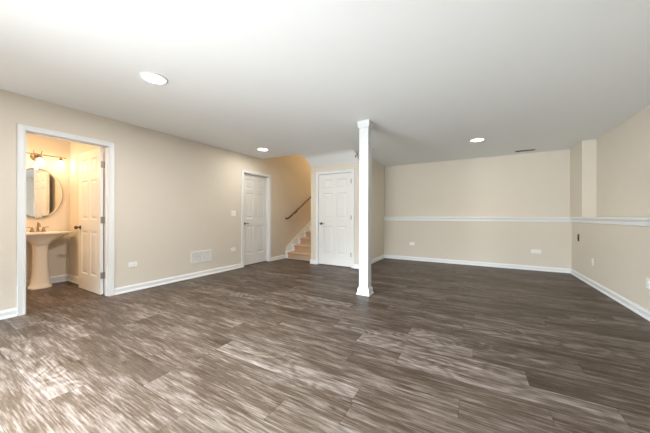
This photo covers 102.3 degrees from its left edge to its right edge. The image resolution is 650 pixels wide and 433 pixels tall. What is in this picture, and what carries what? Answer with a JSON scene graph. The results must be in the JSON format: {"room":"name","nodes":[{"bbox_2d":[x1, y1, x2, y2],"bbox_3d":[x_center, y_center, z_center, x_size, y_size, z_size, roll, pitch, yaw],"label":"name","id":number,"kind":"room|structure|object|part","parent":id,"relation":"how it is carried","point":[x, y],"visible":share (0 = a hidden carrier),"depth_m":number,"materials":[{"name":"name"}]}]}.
{"room":"finished basement","nodes":[
{"label":"finished basement","id":0,"kind":"room"},
{"bbox_2d":[26,133,69,279],"bbox_3d":[-4.848,-0.132,3.687,0.100,2.440,2.033,0,0,30],"label":"wall","id":1,"kind":"structure","parent":0,"point":[58,249],"depth_m":4.30,"materials":[{"name":"beige paint"}]},
{"bbox_2d":[26,168,62,218],"bbox_3d":[-4.525,-0.367,4.119,0.024,0.798,0.594,0,0,30],"label":"oval mirror","id":2,"kind":"object","parent":1,"relation":"attached to","point":[44,191],"visible":0.63,"depth_m":4.15,"materials":[{"name":"mirror"}]},
{"bbox_2d":[26,150,65,166],"bbox_3d":[-4.481,-0.925,4.080,0.136,0.200,0.656,0,0,30],"label":"vanity light","id":3,"kind":"object","parent":1,"relation":"attached to","point":[38,158],"visible":0.79,"depth_m":4.10,"materials":[{"name":"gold metal"}]},
{"bbox_3d":[-4.452,-0.868,4.098,0.104,0.086,0.104,0,0,30],"label":"lamp shade","id":4,"kind":"part","parent":3,"relation":"part of","materials":[{"name":"white glass"}]},
{"bbox_3d":[-4.335,-0.868,4.301,0.104,0.086,0.104,0,0,30],"label":"lamp shade","id":5,"kind":"part","parent":3,"relation":"part of","materials":[{"name":"white glass"}]},
{"bbox_2d":[26,274,68,286],"bbox_3d":[-4.796,1.033,3.656,0.024,0.110,1.833,0,0,30],"label":"baseboard","id":6,"kind":"structure","parent":1,"relation":"attached to","point":[61,278],"depth_m":4.32,"materials":[{"name":"white wood"}]},
{"bbox_2d":[69,142,103,283],"bbox_3d":[-3.669,-0.130,4.122,1.505,2.440,0.100,0,0,30],"label":"wall","id":7,"kind":"structure","parent":0,"point":[76,149],"depth_m":4.34,"materials":[{"name":"beige paint"}]},
{"bbox_2d":[68,274,103,292],"bbox_3d":[-3.703,1.035,4.069,1.505,0.110,0.024,0,0,30],"label":"baseboard","id":8,"kind":"structure","parent":7,"relation":"attached to","point":[74,279],"depth_m":4.30,"materials":[{"name":"white wood"}]},
{"bbox_2d":[0,89,310,310],"bbox_3d":[-2.042,-1.357,5.310,0.120,4.900,11.250,0,0,30],"label":"wall","id":9,"kind":"structure","parent":0,"point":[175,197],"depth_m":4.17,"materials":[{"name":"beige paint"}]},
{"bbox_2d":[0,308,16,319],"bbox_3d":[-3.681,1.046,2.338,0.024,0.090,1.226,0,0,30],"label":"baseboard","id":10,"kind":"structure","parent":9,"relation":"attached to","point":[9,313],"depth_m":2.82,"materials":[{"name":"white wood"}]},
{"bbox_2d":[16,123,114,315],"bbox_3d":[-3.529,0.033,3.474,0.894,2.116,0.892,0,0,30],"label":"door","id":11,"kind":"structure","parent":9,"relation":"in","point":[91,163],"depth_m":3.62,"materials":[{"name":"white wood"}]},
{"bbox_2d":[128,262,136,267],"bbox_3d":[-2.818,0.706,3.845,0.009,0.076,0.118,0,0,30],"label":"wall outlet","id":12,"kind":"object","parent":9,"relation":"attached to","point":[130,264],"visible":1,"depth_m":3.84,"materials":[{"name":"white plastic"}]},
{"bbox_2d":[114,263,241,294],"bbox_3d":[-2.358,1.048,4.628,0.024,0.090,2.281,0,0,30],"label":"baseboard","id":13,"kind":"structure","parent":9,"relation":"attached to","point":[130,288],"depth_m":4.32,"materials":[{"name":"white wood"}]},
{"bbox_2d":[190,249,211,263],"bbox_3d":[-2.264,0.732,4.805,0.008,0.213,0.424,0,0,30],"label":"air vent","id":14,"kind":"object","parent":9,"relation":"in","point":[204,255],"visible":1,"depth_m":4.79,"materials":[{"name":"white metal"}]},
{"bbox_2d":[241,169,270,266],"bbox_3d":[-1.606,0.036,6.050,0.140,2.116,0.932,0,0,30],"label":"door","id":15,"kind":"structure","parent":9,"relation":"in","point":[255,186],"depth_m":6.07,"materials":[{"name":"white wood"}]},
{"bbox_2d":[271,255,284,260],"bbox_3d":[-1.166,1.049,6.691,0.024,0.090,0.619,0,0,30],"label":"baseboard","id":16,"kind":"structure","parent":9,"relation":"attached to","point":[280,256],"depth_m":6.63,"materials":[{"name":"white wood"}]},
{"bbox_2d":[285,196,310,218],"bbox_3d":[-0.217,-0.861,8.252,0.098,1.871,3.153,0,0,30],"label":"handrail","id":17,"kind":"object","parent":9,"relation":"attached to","point":[295,211],"visible":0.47,"depth_m":7.23,"materials":[{"name":"brown wood"}]},
{"bbox_2d":[0,258,649,432],"bbox_3d":[-0.579,1.147,3.250,8.050,0.100,9.150,0,0,30],"label":"floor","id":18,"kind":"structure","parent":0,"point":[286,345],"depth_m":2.08,"materials":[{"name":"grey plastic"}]},
{"bbox_2d":[26,222,70,289],"bbox_3d":[-4.345,0.589,4.000,0.456,0.999,0.690,0,0,30],"label":"pedestal sink","id":19,"kind":"object","parent":18,"relation":"on","point":[39,241],"visible":0.88,"depth_m":3.94,"materials":[{"name":"ceramic"}]},
{"bbox_2d":[27,222,48,231],"bbox_3d":[-4.416,0.163,4.042,0.144,0.147,0.236,0,0,30],"label":"faucet","id":20,"kind":"object","parent":19,"relation":"on","point":[38,224],"depth_m":4.05,"materials":[{"name":"brown metal"}]},
{"bbox_2d":[26,231,70,244],"bbox_3d":[-4.345,0.330,4.000,0.456,0.187,0.690,0,0,30],"label":"basin","id":21,"kind":"object","parent":19,"relation":"in","point":[37,237],"depth_m":3.93,"materials":[{"name":"ceramic"}]},
{"bbox_2d":[285,221,310,260],"bbox_3d":[0.264,-0.043,8.163,1.019,2.280,3.600,0,0,30],"label":"staircase","id":22,"kind":"structure","parent":18,"relation":"on","point":[299,248],"depth_m":7.04,"materials":[{"name":"brown fabric"}]},
{"bbox_2d":[356,119,373,295],"bbox_3d":[0.575,-0.121,3.732,0.194,2.440,0.194,0,0,30],"label":"support post","id":23,"kind":"object","parent":18,"relation":"on","point":[365,127],"visible":1,"depth_m":3.68,"materials":[{"name":"white paint"}]},
{"bbox_2d":[0,0,649,166],"bbox_3d":[0.168,-1.441,2.820,6.437,0.200,9.150,0,0,30],"label":"ceiling","id":24,"kind":"structure","parent":0,"point":[431,78],"depth_m":2.40,"materials":[{"name":"white paint"}]},
{"bbox_2d":[139,71,167,84],"bbox_3d":[-1.661,-1.339,2.546,0.232,0.011,0.232,0,0,30],"label":"recessed light","id":25,"kind":"object","parent":24,"relation":"in","point":[151,77],"visible":1,"depth_m":2.53,"materials":[{"name":"white plastic"}]},
{"bbox_2d":[257,148,268,150],"bbox_3d":[-1.242,-1.340,5.240,0.232,0.011,0.232,0,0,30],"label":"recessed light","id":26,"kind":"object","parent":24,"relation":"in","point":[259,149],"visible":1,"depth_m":5.22,"materials":[{"name":"white plastic"}]},
{"bbox_2d":[470,138,484,141],"bbox_3d":[2.649,-1.331,4.559,0.232,0.011,0.232,0,0,30],"label":"recessed light","id":27,"kind":"object","parent":24,"relation":"in","point":[474,139],"visible":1,"depth_m":4.52,"materials":[{"name":"white plastic"}]},
{"bbox_2d":[303,149,358,166],"bbox_3d":[0.108,-1.247,5.652,1.216,0.192,0.374,0,0,30],"label":"ceiling","id":28,"kind":"structure","parent":0,"point":[342,156],"depth_m":5.64,"materials":[{"name":"white paint"}]},
{"bbox_2d":[311,162,358,263],"bbox_3d":[0.229,-0.122,5.866,1.216,2.440,0.120,0,0,30],"label":"wall","id":29,"kind":"structure","parent":0,"point":[355,165],"depth_m":5.77,"materials":[{"name":"beige paint"}]},
{"bbox_2d":[316,169,354,267],"bbox_3d":[0.227,0.040,5.835,0.957,2.116,0.177,0,0,30],"label":"door","id":30,"kind":"structure","parent":29,"relation":"in","point":[335,189],"depth_m":5.80,"materials":[{"name":"white wood"}]},
{"bbox_2d":[371,160,383,259],"bbox_3d":[1.133,-0.121,6.334,0.120,2.440,1.593,0,0,30],"label":"wall","id":31,"kind":"structure","parent":0,"point":[377,172],"depth_m":6.51,"materials":[{"name":"beige paint"}]},
{"bbox_2d":[371,255,384,263],"bbox_3d":[1.157,1.054,6.238,0.024,0.090,1.693,0,0,30],"label":"baseboard","id":32,"kind":"structure","parent":31,"relation":"attached to","point":[376,259],"depth_m":6.46,"materials":[{"name":"white wood"}]},
{"bbox_2d":[384,149,571,268],"bbox_3d":[3.385,-0.116,6.086,4.228,2.440,0.273,0,0,30],"label":"wall","id":33,"kind":"structure","parent":0,"point":[537,184],"depth_m":5.89,"materials":[{"name":"beige paint"}]},
{"bbox_2d":[384,217,570,221],"bbox_3d":[3.204,0.057,6.066,3.736,0.098,0.129,0,0,30],"label":"ledge","id":34,"kind":"object","parent":33,"relation":"attached to","point":[507,219],"visible":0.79,"depth_m":5.79,"materials":[{"name":"white wood"}]},
{"bbox_2d":[384,254,570,272],"bbox_3d":[3.182,1.059,6.032,3.736,0.090,0.024,0,0,30],"label":"baseboard","id":35,"kind":"structure","parent":33,"relation":"attached to","point":[488,264],"depth_m":5.82,"materials":[{"name":"white wood"}]},
{"bbox_2d":[531,249,540,253],"bbox_3d":[4.331,0.719,5.377,0.165,0.078,0.009,0,0,30],"label":"wall outlet","id":36,"kind":"object","parent":33,"relation":"attached to","point":[532,250],"visible":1,"depth_m":5.38,"materials":[{"name":"white plastic"}]},
{"bbox_2d":[570,105,649,310],"bbox_3d":[2.784,-0.115,1.215,0.395,2.440,8.990,0,0,30],"label":"wall","id":37,"kind":"structure","parent":0,"point":[620,254],"depth_m":3.73,"materials":[{"name":"beige paint"}]},
{"bbox_2d":[570,269,649,320],"bbox_3d":[2.611,1.060,1.335,0.024,0.090,8.727,0,0,30],"label":"baseboard","id":38,"kind":"structure","parent":37,"relation":"attached to","point":[637,309],"depth_m":3.44,"materials":[{"name":"white wood"}]},
{"bbox_2d":[570,217,649,226],"bbox_3d":[2.680,0.058,1.279,0.219,0.098,8.697,0,0,30],"label":"ledge","id":39,"kind":"object","parent":37,"relation":"attached to","point":[633,221],"visible":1,"depth_m":3.42,"materials":[{"name":"white wood"}]},
{"bbox_2d":[646,277,649,288],"bbox_3d":[3.482,0.721,2.826,0.009,0.116,0.072,0,0,30],"label":"wall outlet","id":40,"kind":"object","parent":37,"relation":"attached to","point":[647,279],"visible":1,"depth_m":2.82,"materials":[{"name":"white plastic"}]}
]}

